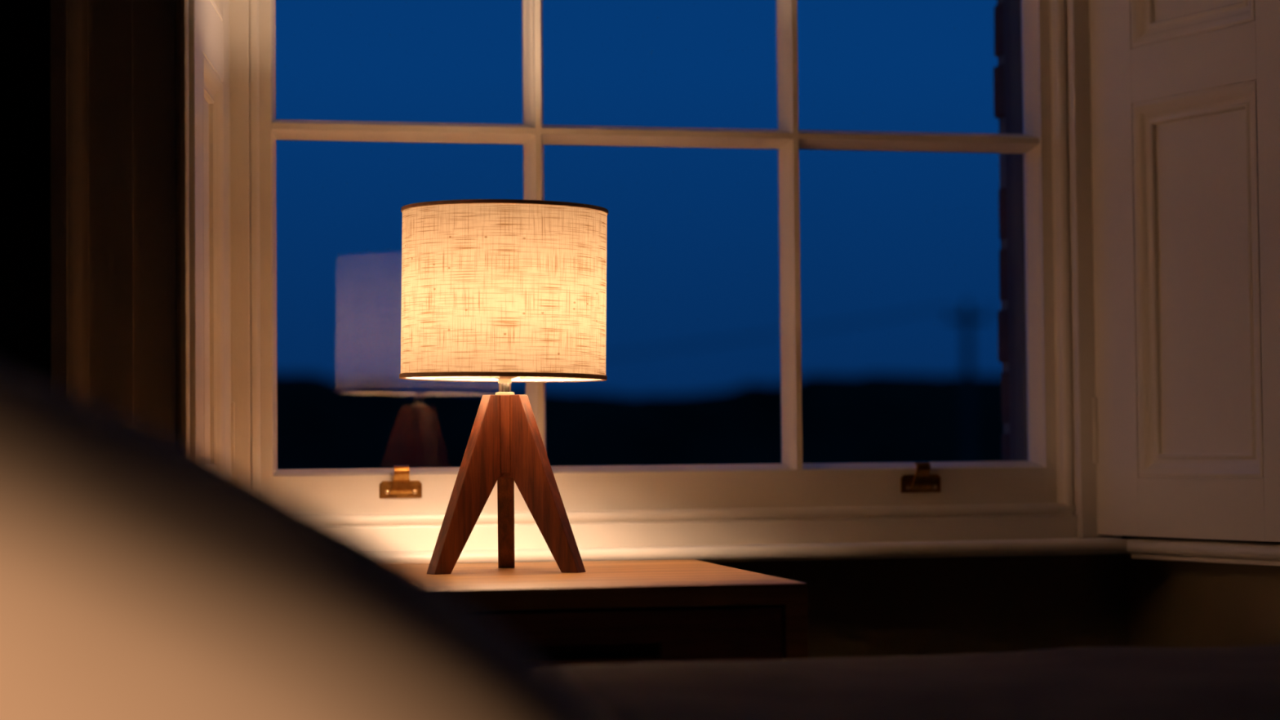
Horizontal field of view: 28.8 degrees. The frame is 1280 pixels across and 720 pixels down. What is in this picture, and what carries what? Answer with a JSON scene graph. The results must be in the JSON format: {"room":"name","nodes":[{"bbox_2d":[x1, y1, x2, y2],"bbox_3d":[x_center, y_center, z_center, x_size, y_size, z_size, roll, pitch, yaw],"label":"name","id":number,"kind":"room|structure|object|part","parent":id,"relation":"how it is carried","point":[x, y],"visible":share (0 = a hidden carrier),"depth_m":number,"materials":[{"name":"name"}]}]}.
{"room":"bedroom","nodes":[
{"label":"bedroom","id":0,"kind":"room"},
{"bbox_2d":[0,0,1279,647],"bbox_3d":[0.812,-0.710,2.799,3.960,3.100,0.501,0,-2,-13],"label":"wall","id":1,"kind":"structure","parent":0,"point":[24,24],"depth_m":2.24,"materials":[{"name":"paint"}]},
{"bbox_2d":[50,0,190,446],"bbox_3d":[-0.467,-0.257,2.236,0.122,2.180,0.038,0,-2,-13],"label":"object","id":2,"kind":"structure","parent":1,"relation":"attached to","point":[120,128],"depth_m":2.23,"materials":[{"name":"beige paint"}]},
{"bbox_2d":[710,554,1127,658],"bbox_3d":[0.024,0.536,2.793,1.201,0.626,0.068,0,-2,-13],"label":"wall","id":3,"kind":"structure","parent":1,"relation":"in","point":[969,605],"depth_m":2.85,"materials":[{"name":"brown paint"}]},
{"bbox_2d":[993,0,1010,461],"bbox_3d":[0.240,-0.598,2.978,2.320,3.100,0.250,0,-2,-13],"label":"wall","id":4,"kind":"structure","parent":0,"point":[998,70],"depth_m":3.04,"materials":[{"name":"brick"}]},
{"bbox_3d":[1.336,0.796,0.534,4.160,0.080,5.100,0,-2,-13],"label":"floor","id":5,"kind":"structure","parent":0,"visible":0},
{"bbox_2d":[410,559,808,666],"bbox_3d":[-0.143,0.519,2.348,0.503,0.631,0.496,0,-2,-10],"label":"nightstand","id":6,"kind":"object","parent":5,"relation":"on","point":[670,610],"visible":0.33,"depth_m":2.15,"materials":[{"name":"brown wood"}]},
{"bbox_2d":[399,199,608,574],"bbox_3d":[-0.132,0.028,2.430,0.205,0.355,0.202,0,-2,-3],"label":"table lamp","id":7,"kind":"object","parent":6,"relation":"on","point":[503,291],"visible":1,"depth_m":2.36,"materials":[{"name":"beige fabric"}]},
{"bbox_3d":[-0.167,0.119,2.403,0.082,0.172,0.016,1,-2,-33],"label":"leg","id":8,"kind":"part","parent":7,"relation":"part of","materials":[{"name":"red wood"}]},
{"bbox_3d":[-0.133,0.017,2.430,0.202,0.004,0.202,0,-2,-3],"label":"edge trim","id":9,"kind":"part","parent":7,"relation":"part of","materials":[{"name":"fabric"}]},
{"bbox_3d":[-0.133,-0.064,2.433,0.200,0.166,0.200,0,-2,-3],"label":"lamp shade","id":10,"kind":"part","parent":7,"relation":"part of","materials":[{"name":"fabric"}]},
{"bbox_3d":[-0.132,-0.145,2.436,0.202,0.004,0.202,1,-2,-3],"label":"edge trim","id":11,"kind":"part","parent":7,"relation":"part of","materials":[{"name":"beige fabric"}]},
{"bbox_3d":[-0.133,0.121,2.469,0.016,0.172,0.082,0,-2,-3],"label":"leg","id":12,"kind":"part","parent":7,"relation":"part of","materials":[{"name":"red wood"}]},
{"bbox_3d":[-0.093,0.119,2.407,0.082,0.172,0.016,-2,-2,27],"label":"leg","id":13,"kind":"part","parent":7,"relation":"part of","materials":[{"name":"red wood"}]},
{"bbox_3d":[-0.103,0.277,2.123,0.458,0.122,0.018,0,-2,-10],"label":"drawer","id":14,"kind":"part","parent":6,"relation":"part of","materials":[{"name":"brown wood"}]},
{"bbox_3d":[0.092,0.292,2.400,0.020,0.143,0.496,0,-2,-10],"label":"panel","id":15,"kind":"part","parent":6,"relation":"part of","materials":[{"name":"brown wood"}]},
{"bbox_3d":[0.274,0.300,1.197,2.070,0.980,1.570,0,-2,-13],"label":"bed","id":16,"kind":"object","parent":5,"relation":"on","visible":0},
{"bbox_2d":[546,644,1279,719],"bbox_3d":[0.334,0.373,1.212,1.994,0.346,1.584,0,-2,-13],"label":"blanket","id":17,"kind":"object","parent":16,"relation":"on","point":[1097,682],"visible":0.75,"depth_m":1.70,"materials":[{"name":"brown fabric"}]},
{"bbox_2d":[0,362,604,719],"bbox_3d":[-0.256,0.067,1.017,0.576,0.260,0.492,0,-2,-13],"label":"pillow","id":18,"kind":"object","parent":17,"relation":"on","point":[144,575],"visible":1,"depth_m":0.83,"materials":[{"name":"beige fabric"}]},
{"bbox_3d":[0.069,-1.747,2.679,1.185,1.020,0.476,0,-2,-13],"label":"window","id":19,"kind":"structure","parent":0,"visible":0},
{"bbox_2d":[229,0,1279,566],"bbox_3d":[0.081,-0.509,2.634,1.174,1.458,0.478,0,-2,-13],"label":"window","id":20,"kind":"structure","parent":19,"relation":"attached to","point":[1042,501],"depth_m":2.76,"materials":[{"name":"beige paint"}]},
{"bbox_2d":[188,0,235,469],"bbox_3d":[-0.433,-0.508,2.451,0.032,1.403,0.344,0,-2,-4],"label":"window shutter","id":21,"kind":"object","parent":20,"relation":"attached to","point":[212,411],"visible":0.52,"depth_m":2.50,"materials":[{"name":"beige paint"}]},
{"bbox_3d":[-0.432,-0.080,2.434,0.008,0.424,0.206,0,-2,-4],"label":"panel","id":22,"kind":"part","parent":21,"relation":"part of","materials":[{"name":"beige paint"}]},
{"bbox_3d":[-0.433,-0.318,2.443,0.028,0.060,0.198,0,-2,-4],"label":"rail","id":23,"kind":"part","parent":21,"relation":"part of","materials":[{"name":"beige paint"}]},
{"bbox_3d":[-0.423,-0.080,2.435,0.013,0.416,0.198,0,-2,-4],"label":"panel moulding","id":24,"kind":"part","parent":21,"relation":"part of","materials":[{"name":"beige paint"}]},
{"bbox_3d":[-0.427,-0.534,2.451,0.013,0.372,0.198,0,-2,-4],"label":"panel moulding","id":25,"kind":"part","parent":21,"relation":"part of","materials":[{"name":"beige paint"}]},
{"bbox_3d":[0.031,0.146,2.766,0.921,0.060,0.048,0,-2,-13],"label":"rail","id":26,"kind":"part","parent":20,"relation":"part of","materials":[{"name":"beige paint"}]},
{"bbox_3d":[0.047,0.210,2.696,1.008,0.017,0.074,0,-2,-13],"label":"sill","id":27,"kind":"part","parent":20,"relation":"part of","materials":[{"name":"beige paint"}]},
{"bbox_2d":[1088,0,1279,542],"bbox_3d":[0.602,-0.509,2.695,0.032,1.403,0.344,1,-2,-29],"label":"window shutter","id":28,"kind":"object","parent":20,"relation":"attached to","point":[1185,94],"visible":1,"depth_m":2.70,"materials":[{"name":"beige paint"}]},
{"bbox_3d":[0.597,-0.535,2.692,0.013,0.372,0.198,1,-2,-29],"label":"panel moulding","id":29,"kind":"part","parent":28,"relation":"part of","materials":[{"name":"beige paint"}]},
{"bbox_3d":[0.606,-0.319,2.688,0.028,0.060,0.198,1,-2,-29],"label":"rail","id":30,"kind":"part","parent":28,"relation":"part of","materials":[{"name":"beige paint"}]},
{"bbox_3d":[0.606,-0.535,2.697,0.008,0.380,0.206,1,-2,-29],"label":"panel","id":31,"kind":"part","parent":28,"relation":"part of","materials":[{"name":"beige paint"}]},
{"bbox_3d":[0.602,-0.081,2.676,0.013,0.416,0.198,1,-2,-29],"label":"panel moulding","id":32,"kind":"part","parent":28,"relation":"part of","materials":[{"name":"beige paint"}]},
{"bbox_3d":[0.611,0.159,2.671,0.028,0.064,0.198,1,-2,-29],"label":"rail","id":33,"kind":"part","parent":28,"relation":"part of","materials":[{"name":"beige paint"}]},
{"bbox_3d":[0.610,-0.081,2.681,0.008,0.424,0.206,1,-2,-29],"label":"panel","id":34,"kind":"part","parent":28,"relation":"part of","materials":[{"name":"beige paint"}]},
{"label":"outside","id":35,"kind":"structure","parent":0,"visible":0},
{"bbox_2d":[276,372,1003,469],"bbox_3d":[14.397,2.446,93.575,210.000,10.946,164.000,0,-2,-13],"label":"hillside","id":36,"kind":"structure","parent":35,"point":[869,417],"depth_m":159.26,"materials":[{"name":"black plant"}]},
{"bbox_2d":[946,298,988,461],"bbox_3d":[8.397,2.377,63.448,1.100,7.870,0.320,0,-2,-13],"label":"utility pole","id":37,"kind":"object","parent":36,"relation":"on","point":[969,445],"visible":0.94,"depth_m":63.42,"materials":[{"name":"black wood"}]},
{"bbox_2d":[276,306,949,382],"bbox_3d":[-9.300,-0.281,62.565,34.452,1.936,0.033,0,-2,-3],"label":"overhead wire","id":38,"kind":"object","parent":37,"relation":"attached to","point":[944,306],"visible":0.47,"depth_m":63.12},
{"bbox_3d":[8.397,2.422,63.446,0.320,7.780,0.320,0,-2,-13],"label":"post","id":39,"kind":"part","parent":37,"relation":"part of","materials":[{"name":"black wood"}]},
{"bbox_2d":[984,306,1001,309],"bbox_3d":[27.592,-0.970,64.912,37.607,1.148,0.033,0,-2,-4],"label":"overhead wire","id":40,"kind":"object","parent":37,"relation":"attached to","point":[984,306],"visible":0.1,"depth_m":63.69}
]}

